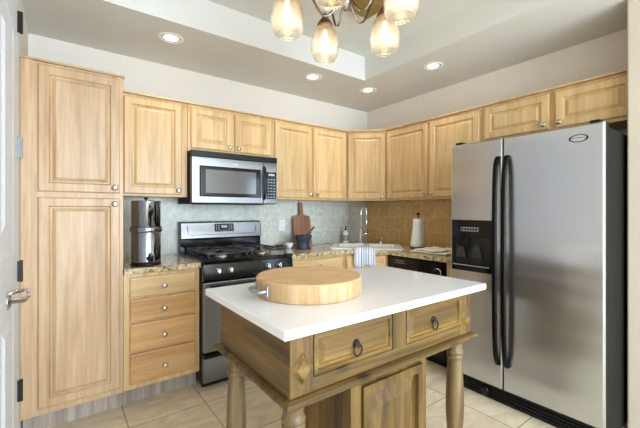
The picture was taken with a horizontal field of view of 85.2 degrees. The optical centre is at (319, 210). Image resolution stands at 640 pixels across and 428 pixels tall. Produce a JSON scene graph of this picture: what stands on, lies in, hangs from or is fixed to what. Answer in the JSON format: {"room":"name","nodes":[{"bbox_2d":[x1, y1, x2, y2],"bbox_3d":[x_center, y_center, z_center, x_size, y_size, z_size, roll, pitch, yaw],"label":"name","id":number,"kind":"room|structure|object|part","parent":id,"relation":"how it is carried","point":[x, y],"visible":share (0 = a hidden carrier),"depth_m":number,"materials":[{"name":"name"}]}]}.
{"room":"kitchen","nodes":[
{"label":"kitchen","id":0,"kind":"room"},
{"bbox_2d":[18,0,27,427],"bbox_3d":[-0.148,-0.137,-0.215,0.120,2.851,6.500,0,0,-37],"label":"wall","id":1,"kind":"structure","parent":0,"point":[23,38],"depth_m":1.92,"materials":[{"name":"paint"}]},
{"bbox_2d":[0,0,31,427],"bbox_3d":[-1.223,0.124,1.407,0.086,2.310,0.825,0,0,-37],"label":"door","id":2,"kind":"structure","parent":1,"relation":"in","point":[11,20],"depth_m":1.39,"materials":[{"name":"white paint"}]},
{"bbox_3d":[-1.210,0.129,1.345,0.010,1.880,0.470,0,0,-37],"label":"moulding","id":3,"kind":"part","parent":2,"relation":"part of","materials":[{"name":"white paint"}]},
{"bbox_3d":[-1.210,0.359,1.388,0.062,0.068,0.068,0,0,-37],"label":"handle","id":4,"kind":"part","parent":2,"relation":"part of","materials":[{"name":"silver metal"}]},
{"bbox_3d":[-1.225,0.330,1.407,0.030,0.022,0.087,0,0,2],"label":"latch lever","id":5,"kind":"part","parent":2,"relation":"part of","materials":[{"name":"silver metal"}]},
{"bbox_3d":[-1.231,0.353,1.462,0.032,0.033,0.160,0,0,-34],"label":"lever","id":6,"kind":"part","parent":2,"relation":"part of","materials":[{"name":"silver metal"}]},
{"bbox_2d":[17,0,18,427],"bbox_3d":[-1.248,0.084,1.375,0.010,2.410,1.005,0,0,-37],"label":"trim","id":7,"kind":"structure","parent":1,"relation":"attached to","point":[17,0],"depth_m":1.73,"materials":[{"name":"white paint"}]},
{"bbox_2d":[28,33,366,257],"bbox_3d":[-0.749,-0.137,3.462,3.500,2.851,0.120,0,0,-37],"label":"wall","id":8,"kind":"structure","parent":0,"point":[141,76],"depth_m":3.12,"materials":[{"name":"paint"}]},
{"bbox_2d":[123,93,186,197],"bbox_3d":[-1.331,-0.478,2.735,0.484,0.745,0.351,0,0,-37],"label":"upper cabinet","id":9,"kind":"object","parent":8,"relation":"attached to","point":[154,130],"visible":0.93,"depth_m":2.61,"materials":[{"name":"brown wood"}]},
{"bbox_2d":[123,69,626,131],"bbox_3d":[0.268,-0.856,2.502,2.768,0.009,2.630,0,0,-37],"label":"trim","id":10,"kind":"structure","parent":9,"relation":"on","point":[625,70],"depth_m":2.82,"materials":[{"name":"brown wood"}]},
{"bbox_2d":[187,104,271,157],"bbox_3d":[-0.829,-0.664,3.107,0.760,0.374,0.351,0,0,-37],"label":"upper cabinet","id":11,"kind":"object","parent":8,"relation":"attached to","point":[208,129],"visible":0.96,"depth_m":2.96,"materials":[{"name":"brown wood"}]},
{"bbox_3d":[-0.893,-0.666,2.887,0.347,0.326,0.020,0,0,-37],"label":"door","id":12,"kind":"part","parent":11,"relation":"part of","materials":[{"name":"brown wood"}]},
{"bbox_2d":[178,150,276,204],"bbox_3d":[-0.795,-0.263,3.065,0.760,0.425,0.439,0,0,-37],"label":"microwave oven","id":13,"kind":"object","parent":11,"relation":"attached to","point":[213,178],"visible":0.99,"depth_m":2.89,"materials":[{"name":"silver metal"}]},
{"bbox_3d":[-0.757,-0.243,2.894,0.617,0.366,0.030,0,0,-37],"label":"door","id":14,"kind":"part","parent":13,"relation":"part of","materials":[{"name":"metal"}]},
{"bbox_3d":[-0.484,-0.241,3.054,0.023,0.298,0.052,0,0,-28],"label":"handle","id":15,"kind":"part","parent":13,"relation":"part of","materials":[{"name":"black plastic"}]},
{"bbox_3d":[-0.452,-0.243,3.121,0.141,0.366,0.030,0,0,-37],"label":"control panel","id":16,"kind":"part","parent":13,"relation":"part of","materials":[{"name":"metal"}]},
{"bbox_3d":[-0.597,-0.666,3.107,0.345,0.326,0.020,0,0,-37],"label":"door","id":17,"kind":"part","parent":11,"relation":"part of","materials":[{"name":"brown wood"}]},
{"bbox_2d":[123,197,366,257],"bbox_3d":[-0.519,0.109,3.552,2.763,0.530,0.010,0,0,-37],"label":"backsplash","id":18,"kind":"structure","parent":8,"relation":"attached to","point":[329,219],"depth_m":3.55,"materials":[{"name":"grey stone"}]},
{"bbox_2d":[279,220,284,230],"bbox_3d":[-0.395,0.154,3.631,0.072,0.116,0.009,0,0,-37],"label":"power outlet","id":19,"kind":"object","parent":18,"relation":"attached to","point":[281,222],"visible":1,"depth_m":3.63,"materials":[{"name":"white plastic"}]},
{"bbox_2d":[272,119,345,200],"bbox_3d":[-0.156,-0.478,3.607,0.911,0.745,0.351,0,0,-37],"label":"upper cabinet","id":20,"kind":"object","parent":8,"relation":"attached to","point":[311,160],"visible":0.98,"depth_m":3.46,"materials":[{"name":"brown wood"}]},
{"bbox_3d":[-0.251,-0.476,3.364,0.426,0.705,0.020,0,0,-37],"label":"door","id":21,"kind":"part","parent":20,"relation":"part of","materials":[{"name":"brown wood"}]},
{"bbox_3d":[0.104,-0.476,3.628,0.430,0.705,0.020,0,0,-37],"label":"door","id":22,"kind":"part","parent":20,"relation":"part of","materials":[{"name":"brown wood"}]},
{"bbox_2d":[339,131,387,201],"bbox_3d":[0.535,-0.478,3.955,0.608,0.745,0.616,0,0,-37],"label":"upper cabinet","id":23,"kind":"object","parent":8,"relation":"attached to","point":[366,152],"visible":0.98,"depth_m":3.73,"materials":[{"name":"brown wood"}]},
{"bbox_2d":[22,0,626,111],"bbox_3d":[1.217,-1.401,0.799,3.280,0.323,6.500,0,0,-37],"label":"ceiling","id":24,"kind":"structure","parent":0,"point":[233,40],"depth_m":2.62,"materials":[{"name":"paint"}]},
{"bbox_2d":[158,32,183,43],"bbox_3d":[-1.070,-1.236,2.497,0.176,0.005,0.176,0,0,-37],"label":"recessed light","id":25,"kind":"object","parent":24,"relation":"in","point":[167,37],"visible":1,"depth_m":2.49,"materials":[{"name":"white plastic"}]},
{"bbox_2d":[271,0,303,40],"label":"shade","id":26,"kind":"object","parent":24,"relation":"hanging from","point":[287,14],"depth_m":1.79,"materials":[{"name":"glass"}]},
{"bbox_3d":[-0.170,-1.030,1.802,0.052,0.113,0.052,0,0,-37],"label":"bulb","id":27,"kind":"part","parent":26,"relation":"part of","materials":[{"name":"white glass"}]},
{"bbox_3d":[-0.170,-1.013,1.802,0.169,0.192,0.169,0,0,-37],"label":"lamp shade","id":28,"kind":"part","parent":26,"relation":"part of","materials":[{"name":"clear glass"}]},
{"bbox_2d":[304,73,321,80],"bbox_3d":[-0.065,-1.236,3.228,0.176,0.005,0.176,0,0,-37],"label":"recessed light","id":29,"kind":"object","parent":24,"relation":"in","point":[312,76],"visible":1,"depth_m":3.23,"materials":[{"name":"white plastic"}]},
{"bbox_2d":[311,0,373,63],"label":"chandelier","id":30,"kind":"object","parent":24,"relation":"hanging from","point":[324,24],"depth_m":1.95,"materials":[{"name":"glass"}]},
{"bbox_3d":[0.030,-1.013,2.098,0.169,0.192,0.169,0,0,-37],"label":"lamp shade","id":31,"kind":"part","parent":30,"relation":"part of","materials":[{"name":"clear glass"}]},
{"bbox_3d":[0.030,-1.030,2.098,0.052,0.113,0.052,0,0,-37],"label":"bulb","id":32,"kind":"part","parent":30,"relation":"part of","materials":[{"name":"white glass"}]},
{"bbox_3d":[-0.034,-1.119,1.807,0.285,0.224,0.012,0,0,-2],"label":"arm","id":33,"kind":"part","parent":30,"relation":"part of","materials":[{"name":"metal"}]},
{"bbox_3d":[0.050,-1.013,1.522,0.169,0.192,0.169,0,0,-37],"label":"lamp shade","id":34,"kind":"part","parent":30,"relation":"part of","materials":[{"name":"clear glass"}]},
{"bbox_3d":[0.076,-1.119,1.970,0.012,0.224,0.285,0,0,-20],"label":"arm","id":35,"kind":"part","parent":30,"relation":"part of","materials":[{"name":"metal"}]},
{"bbox_3d":[0.272,-1.119,1.719,0.285,0.224,0.012,0,0,34],"label":"arm","id":36,"kind":"part","parent":30,"relation":"part of","materials":[{"name":"metal"}]},
{"bbox_2d":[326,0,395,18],"bbox_3d":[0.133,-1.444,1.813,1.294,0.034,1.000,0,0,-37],"label":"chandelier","id":37,"kind":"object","parent":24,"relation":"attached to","point":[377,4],"visible":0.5,"depth_m":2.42,"materials":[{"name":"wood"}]},
{"bbox_2d":[359,87,376,92],"bbox_3d":[0.494,-1.236,3.582,0.176,0.005,0.176,0,0,-37],"label":"recessed light","id":38,"kind":"object","parent":24,"relation":"in","point":[367,89],"visible":1,"depth_m":3.58,"materials":[{"name":"white plastic"}]},
{"bbox_2d":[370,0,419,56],"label":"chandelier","id":39,"kind":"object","parent":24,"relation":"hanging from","point":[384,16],"depth_m":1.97,"materials":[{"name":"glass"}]},
{"bbox_3d":[0.265,-1.119,1.916,0.285,0.224,0.019,0,0,-37],"label":"arm","id":40,"kind":"part","parent":39,"relation":"part of","materials":[{"name":"metal"}]},
{"bbox_3d":[0.372,-1.030,2.000,0.052,0.113,0.052,0,0,-37],"label":"bulb","id":41,"kind":"part","parent":39,"relation":"part of","materials":[{"name":"white glass"}]},
{"bbox_3d":[0.372,-1.013,2.000,0.169,0.192,0.169,0,0,-37],"label":"lamp shade","id":42,"kind":"part","parent":39,"relation":"part of","materials":[{"name":"clear glass"}]},
{"bbox_3d":[0.385,-1.030,1.644,0.052,0.113,0.052,0,0,-37],"label":"bulb","id":43,"kind":"part","parent":39,"relation":"part of","materials":[{"name":"white glass"}]},
{"bbox_3d":[0.385,-1.013,1.644,0.169,0.192,0.169,0,0,-37],"label":"lamp shade","id":44,"kind":"part","parent":39,"relation":"part of","materials":[{"name":"clear glass"}]},
{"bbox_2d":[422,62,443,70],"bbox_3d":[0.969,-1.236,2.982,0.176,0.005,0.176,0,0,-37],"label":"recessed light","id":45,"kind":"object","parent":24,"relation":"in","point":[432,65],"visible":1,"depth_m":2.98,"materials":[{"name":"white plastic"}]},
{"bbox_2d":[48,360,626,427],"bbox_3d":[1.219,1.319,0.813,3.500,0.060,6.720,0,0,-37],"label":"floor","id":46,"kind":"structure","parent":0,"point":[191,406],"depth_m":2.24,"materials":[{"name":"tile"}]},
{"bbox_2d":[20,55,124,427],"bbox_3d":[-1.633,0.213,2.315,0.509,2.152,0.666,0,0,-37],"label":"pantry cabinet","id":47,"kind":"object","parent":46,"relation":"on","point":[71,116],"visible":1,"depth_m":2.06,"materials":[{"name":"brown wood"}]},
{"bbox_3d":[-1.643,-0.857,2.329,0.509,0.012,0.631,0,0,-37],"label":"cap moulding","id":48,"kind":"part","parent":47,"relation":"part of","materials":[{"name":"brown wood"}]},
{"bbox_3d":[-1.436,0.526,2.092,0.405,1.205,0.020,0,0,-37],"label":"door","id":49,"kind":"part","parent":47,"relation":"part of","materials":[{"name":"brown wood"}]},
{"bbox_3d":[-1.436,-0.471,2.092,0.405,0.724,0.020,0,0,-37],"label":"door","id":50,"kind":"part","parent":47,"relation":"part of","materials":[{"name":"brown wood"}]},
{"bbox_3d":[-1.282,-0.041,2.177,0.035,0.035,0.027,0,0,-37],"label":"knob","id":51,"kind":"part","parent":47,"relation":"part of","materials":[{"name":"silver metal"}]},
{"bbox_2d":[122,268,198,404],"bbox_3d":[-1.240,0.851,2.611,0.484,0.876,0.658,0,0,-37],"label":"base cabinet","id":52,"kind":"object","parent":46,"relation":"on","point":[161,309],"visible":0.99,"depth_m":2.36,"materials":[{"name":"brown wood"}]},
{"bbox_2d":[123,254,200,274],"bbox_3d":[-1.239,0.393,2.611,0.484,0.036,0.641,0,0,-37],"label":"countertop","id":53,"kind":"structure","parent":52,"relation":"on","point":[169,262],"depth_m":2.42,"materials":[{"name":"beige stone"}]},
{"bbox_2d":[129,197,161,266],"bbox_3d":[-1.204,0.141,2.408,0.202,0.467,0.202,0,0,9],"label":"water filter","id":54,"kind":"object","parent":53,"relation":"on","point":[145,229],"visible":1,"depth_m":2.33,"materials":[{"name":"silver metal"}]},
{"bbox_3d":[-1.065,1.034,2.378,0.416,0.194,0.022,0,0,-37],"label":"drawer","id":55,"kind":"part","parent":52,"relation":"part of","materials":[{"name":"orange wood"}]},
{"bbox_3d":[-1.065,0.832,2.378,0.416,0.182,0.022,0,0,-37],"label":"drawer","id":56,"kind":"part","parent":52,"relation":"part of","materials":[{"name":"orange wood"}]},
{"bbox_3d":[-1.065,0.654,2.378,0.416,0.146,0.022,0,0,-37],"label":"drawer","id":57,"kind":"part","parent":52,"relation":"part of","materials":[{"name":"orange wood"}]},
{"bbox_3d":[-1.065,0.503,2.378,0.416,0.128,0.022,0,0,-37],"label":"drawer","id":58,"kind":"part","parent":52,"relation":"part of","materials":[{"name":"brown wood"}]},
{"bbox_2d":[178,220,292,386],"bbox_3d":[-0.710,0.693,2.949,0.760,1.192,0.721,0,0,-37],"label":"gas range","id":59,"kind":"object","parent":46,"relation":"on","point":[229,253],"visible":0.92,"depth_m":2.71,"materials":[{"name":"silver metal"}]},
{"bbox_3d":[-0.569,1.267,2.758,0.740,0.044,0.015,0,0,-37],"label":"kick panel","id":60,"kind":"part","parent":59,"relation":"part of","materials":[{"name":"black plastic"}]},
{"bbox_3d":[-0.542,1.155,2.723,0.752,0.177,0.039,0,0,-37],"label":"storage drawer","id":61,"kind":"part","parent":59,"relation":"part of","materials":[{"name":"metal"}]},
{"bbox_3d":[-0.735,0.443,2.530,0.047,0.048,0.045,0,0,-37],"label":"control knob","id":62,"kind":"part","parent":59,"relation":"part of","materials":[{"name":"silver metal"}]},
{"bbox_3d":[-0.888,0.175,3.188,0.748,0.150,0.035,0,0,-37],"label":"stainless panel","id":63,"kind":"part","parent":59,"relation":"part of","materials":[{"name":"metal"}]},
{"bbox_3d":[-0.882,0.176,3.180,0.645,0.081,0.016,0,0,-37],"label":"panel moulding","id":64,"kind":"part","parent":59,"relation":"part of","materials":[{"name":"metal"}]},
{"bbox_3d":[-0.776,0.354,2.744,0.110,0.020,0.110,0,0,-37],"label":"burner","id":65,"kind":"part","parent":59,"relation":"part of","materials":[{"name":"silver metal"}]},
{"bbox_3d":[-0.541,0.774,2.721,0.752,0.506,0.045,0,0,-37],"label":"oven door","id":66,"kind":"part","parent":59,"relation":"part of","materials":[{"name":"metal"}]},
{"bbox_3d":[-0.661,0.443,2.585,0.047,0.048,0.045,0,0,-37],"label":"control knob","id":67,"kind":"part","parent":59,"relation":"part of","materials":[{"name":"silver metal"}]},
{"bbox_3d":[-0.511,0.547,2.680,0.680,0.021,0.053,0,0,-37],"label":"handle","id":68,"kind":"part","parent":59,"relation":"part of","materials":[{"name":"silver metal"}]},
{"bbox_2d":[180,248,292,264],"bbox_3d":[-0.711,0.377,2.950,0.760,0.026,0.597,0,0,-37],"label":"cooktop","id":69,"kind":"object","parent":59,"relation":"in","point":[262,256],"depth_m":2.77,"materials":[{"name":"black metal"}]},
{"bbox_3d":[-0.495,0.354,2.953,0.110,0.020,0.110,0,0,-37],"label":"burner","id":70,"kind":"part","parent":59,"relation":"part of","materials":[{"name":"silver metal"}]},
{"bbox_2d":[292,254,342,267],"bbox_3d":[-0.186,0.851,3.394,0.605,0.876,0.658,0,0,-37],"label":"base cabinet","id":71,"kind":"object","parent":46,"relation":"on","point":[329,260],"visible":0.15,"depth_m":3.18,"materials":[{"name":"brown wood"}]},
{"bbox_2d":[205,265,485,427],"bbox_3d":[0.154,0.834,1.741,1.212,0.911,0.745,0,0,-37],"label":"kitchen island","id":72,"kind":"object","parent":46,"relation":"on","point":[359,362],"visible":1,"depth_m":1.40,"materials":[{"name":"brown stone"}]},
{"bbox_3d":[-0.385,0.972,1.602,0.089,0.634,0.089,0,0,-37],"label":"leg","id":73,"kind":"part","parent":72,"relation":"part of","materials":[{"name":"brown wood"}]},
{"bbox_3d":[-0.091,0.972,1.201,0.089,0.634,0.089,0,0,-37],"label":"leg","id":74,"kind":"part","parent":72,"relation":"part of","materials":[{"name":"brown wood"}]},
{"bbox_2d":[248,266,361,304],"bbox_3d":[-0.051,0.338,1.624,0.486,0.080,0.486,0,0,11],"label":"block","id":75,"kind":"object","parent":72,"relation":"on","point":[297,285],"visible":1,"depth_m":1.45,"materials":[{"name":"brown wood"}]},
{"bbox_3d":[-0.273,0.338,1.482,0.051,0.044,0.138,0,0,-33],"label":"handle","id":76,"kind":"part","parent":75,"relation":"part of","materials":[{"name":"metal"}]},
{"bbox_3d":[0.150,0.635,1.690,1.122,0.040,0.662,0,0,-37],"label":"moulding","id":77,"kind":"part","parent":72,"relation":"part of","materials":[{"name":"brown wood"}]},
{"bbox_3d":[0.136,0.491,1.296,0.388,0.140,0.012,0,0,-37],"label":"drawer","id":78,"kind":"part","parent":72,"relation":"part of","materials":[{"name":"brown wood"}]},
{"bbox_3d":[0.138,0.506,1.282,0.045,0.063,0.016,0,0,-37],"label":"ring pull","id":79,"kind":"part","parent":72,"relation":"part of","materials":[{"name":"metal"}]},
{"bbox_3d":[0.330,0.590,1.444,0.885,0.046,0.006,0,0,-37],"label":"rail","id":80,"kind":"part","parent":72,"relation":"part of","materials":[{"name":"brown wood"}]},
{"bbox_3d":[0.308,0.928,1.440,0.362,0.502,0.019,0,0,-37],"label":"door","id":81,"kind":"part","parent":72,"relation":"part of","materials":[{"name":"brown wood"}]},
{"bbox_3d":[0.524,0.491,1.585,0.396,0.140,0.012,0,0,-37],"label":"drawer","id":82,"kind":"part","parent":72,"relation":"part of","materials":[{"name":"brown wood"}]},
{"bbox_3d":[0.515,0.506,1.562,0.045,0.063,0.016,0,0,-37],"label":"ring pull","id":83,"kind":"part","parent":72,"relation":"part of","materials":[{"name":"metal"}]},
{"bbox_3d":[0.691,0.972,1.782,0.089,0.634,0.089,0,0,-37],"label":"leg","id":84,"kind":"part","parent":72,"relation":"part of","materials":[{"name":"brown wood"}]},
{"bbox_2d":[343,254,387,269],"bbox_3d":[0.501,0.851,3.745,0.912,0.876,0.913,0,0,-37],"label":"base cabinet","id":85,"kind":"object","parent":46,"relation":"on","point":[348,259],"visible":0.05,"depth_m":3.31,"materials":[{"name":"brown wood"}]},
{"bbox_2d":[272,240,451,262],"bbox_3d":[0.485,0.393,3.249,1.511,0.036,1.671,0,0,-37],"label":"countertop","id":86,"kind":"structure","parent":85,"relation":"on","point":[315,250],"depth_m":3.18,"materials":[{"name":"beige stone"}]},
{"bbox_2d":[285,242,293,247],"bbox_3d":[-0.305,0.348,3.468,0.096,0.052,0.096,0,0,-37],"label":"bowl","id":87,"kind":"object","parent":86,"relation":"on","point":[288,244],"visible":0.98,"depth_m":3.44,"materials":[{"name":"white ceramic"}]},
{"bbox_2d":[293,202,311,245],"bbox_3d":[-0.193,0.142,3.711,0.216,0.460,0.082,0,0,-37],"label":"cutting board","id":88,"kind":"object","parent":86,"relation":"on","point":[301,222],"visible":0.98,"depth_m":3.71,"materials":[{"name":"brown wood"}]},
{"bbox_2d":[294,235,311,249],"bbox_3d":[-0.167,0.308,3.408,0.184,0.132,0.184,0,0,-37],"label":"mortar","id":89,"kind":"object","parent":86,"relation":"on","point":[302,241],"visible":0.98,"depth_m":3.35,"materials":[{"name":"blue stone"}]},
{"bbox_2d":[343,226,348,242],"bbox_3d":[0.295,0.277,4.001,0.070,0.196,0.070,0,0,-37],"label":"soap bottle","id":90,"kind":"object","parent":86,"relation":"on","point":[345,233],"visible":0.94,"depth_m":3.97,"materials":[{"name":"white plastic"}]},
{"bbox_2d":[359,206,370,243],"bbox_3d":[0.492,0.157,3.816,0.136,0.411,0.068,0,0,11],"label":"faucet","id":91,"kind":"object","parent":86,"relation":"on","point":[361,233],"visible":1,"depth_m":3.81,"materials":[{"name":"silver metal"}]},
{"bbox_3d":[0.480,0.077,3.814,0.087,0.251,0.023,0,0,32],"label":"spout","id":92,"kind":"part","parent":91,"relation":"part of","materials":[{"name":"silver metal"}]},
{"bbox_2d":[329,243,403,249],"bbox_3d":[0.480,0.456,3.602,0.720,0.186,0.545,0,0,8],"label":"sink","id":93,"kind":"object","parent":86,"relation":"in","point":[385,246],"visible":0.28,"depth_m":3.73,"materials":[{"name":"white ceramic"}]},
{"bbox_2d":[354,246,374,266],"bbox_3d":[0.429,0.443,3.329,0.200,0.186,0.140,0,0,8],"label":"hand towel","id":94,"kind":"object","parent":93,"relation":"hanging from","point":[363,255],"visible":0.98,"depth_m":3.27,"materials":[{"name":"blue fabric"}]},
{"bbox_2d":[410,213,424,248],"bbox_3d":[0.982,0.198,3.471,0.168,0.353,0.168,0,0,-37],"label":"paper towel holder","id":95,"kind":"object","parent":86,"relation":"on","point":[418,214],"visible":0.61,"depth_m":3.43,"materials":[{"name":"black plastic"}]},
{"bbox_2d":[410,219,423,246],"bbox_3d":[0.964,0.221,3.449,0.108,0.278,0.165,0,0,39],"label":"paper towel roll","id":96,"kind":"object","parent":95,"relation":"on","point":[417,238],"visible":0.98,"depth_m":3.41,"materials":[{"name":"white paper"}]},
{"bbox_2d":[410,246,451,254],"bbox_3d":[1.060,0.357,3.106,0.348,0.033,0.380,0,0,-37],"label":"dish towel","id":97,"kind":"object","parent":86,"relation":"on","point":[431,250],"visible":0.82,"depth_m":3.06,"materials":[{"name":"white fabric"}]},
{"bbox_2d":[388,255,446,367],"bbox_3d":[1.042,0.853,3.197,0.641,0.872,0.606,0,0,-37],"label":"dishwasher","id":98,"kind":"object","parent":46,"relation":"on","point":[413,264],"visible":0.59,"depth_m":2.94,"materials":[{"name":"black plastic"}]},
{"bbox_3d":[0.827,0.492,3.037,0.036,0.143,0.600,0,0,-37],"label":"control panel","id":99,"kind":"part","parent":98,"relation":"part of","materials":[{"name":"black plastic"}]},
{"bbox_3d":[0.830,0.879,3.039,0.028,0.610,0.600,0,0,-37],"label":"door","id":100,"kind":"part","parent":98,"relation":"part of","materials":[{"name":"black ceramic"}]},
{"bbox_2d":[447,263,451,277],"bbox_3d":[1.307,0.851,2.915,0.608,0.876,0.153,0,0,-37],"label":"base cabinet","id":101,"kind":"object","parent":46,"relation":"on","point":[449,265],"visible":0.06,"depth_m":2.77,"materials":[{"name":"brown wood"}]},
{"bbox_2d":[452,119,626,427],"bbox_3d":[1.513,0.398,2.407,0.827,1.782,0.906,0,0,-37],"label":"refrigerator","id":102,"kind":"object","parent":46,"relation":"on","point":[539,219],"visible":0.98,"depth_m":2.06,"materials":[{"name":"metal"}]},
{"bbox_3d":[1.045,0.384,2.421,0.002,0.006,0.266,0,0,-37],"label":"tray trim","id":103,"kind":"part","parent":102,"relation":"part of","materials":[{"name":"silver metal"}]},
{"bbox_3d":[1.104,0.347,2.436,0.065,1.647,0.372,0,0,-37],"label":"freezer door","id":104,"kind":"part","parent":102,"relation":"part of","materials":[{"name":"metal"}]},
{"bbox_3d":[1.132,1.231,2.391,0.026,0.060,0.060,0,0,-37],"label":"filter knob","id":105,"kind":"part","parent":102,"relation":"part of","materials":[{"name":"black plastic"}]},
{"bbox_3d":[1.147,0.329,2.266,0.072,1.374,0.034,0,0,-37],"label":"handle","id":106,"kind":"part","parent":102,"relation":"part of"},
{"bbox_3d":[1.181,0.329,2.220,0.072,1.374,0.034,0,0,-37],"label":"handle","id":107,"kind":"part","parent":102,"relation":"part of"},
{"bbox_3d":[1.376,0.347,2.070,0.065,1.647,0.528,0,0,-37],"label":"fridge door","id":108,"kind":"part","parent":102,"relation":"part of","materials":[{"name":"metal"}]},
{"bbox_2d":[367,29,626,246],"bbox_3d":[2.581,-0.137,1.812,0.120,2.851,6.500,0,0,-37],"label":"wall","id":109,"kind":"structure","parent":0,"point":[607,54],"depth_m":2.94,"materials":[{"name":"paint"}]},
{"bbox_2d":[367,200,451,247],"bbox_3d":[1.095,0.109,3.704,0.010,0.530,1.690,0,0,-37],"label":"backsplash","id":110,"kind":"structure","parent":109,"relation":"attached to","point":[392,221],"depth_m":3.85,"materials":[{"name":"brown tile"}]},
{"bbox_2d":[387,107,482,200],"bbox_3d":[1.131,-0.478,3.368,0.351,0.745,1.050,0,0,-37],"label":"upper cabinet","id":111,"kind":"object","parent":109,"relation":"attached to","point":[419,155],"visible":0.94,"depth_m":3.29,"materials":[{"name":"brown wood"}]},
{"bbox_3d":[0.864,-0.476,3.494,0.020,0.705,0.510,0,0,-37],"label":"door","id":112,"kind":"part","parent":111,"relation":"part of","materials":[{"name":"brown wood"}]},
{"bbox_3d":[1.177,-0.476,3.074,0.020,0.705,0.482,0,0,-37],"label":"door","id":113,"kind":"part","parent":111,"relation":"part of","materials":[{"name":"brown wood"}]},
{"bbox_2d":[483,72,626,140],"bbox_3d":[1.735,-0.704,2.555,0.351,0.295,0.968,0,0,-37],"label":"upper cabinet","id":114,"kind":"object","parent":109,"relation":"attached to","point":[605,99],"visible":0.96,"depth_m":2.40,"materials":[{"name":"brown wood"}]},
{"bbox_3d":[1.487,-0.704,2.656,0.020,0.250,0.468,0,0,-37],"label":"door","id":115,"kind":"part","parent":114,"relation":"part of","materials":[{"name":"brown wood"}]},
{"bbox_3d":[1.776,-0.704,2.267,0.020,0.250,0.427,0,0,-37],"label":"door","id":116,"kind":"part","parent":114,"relation":"part of","materials":[{"name":"brown wood"}]},
{"bbox_2d":[627,0,639,427],"bbox_3d":[3.133,0.025,0.601,0.440,2.528,3.897,0,0,-37],"label":"wall","id":117,"kind":"structure","parent":0,"point":[633,6],"depth_m":2.01,"materials":[{"name":"beige paint"}]}
]}

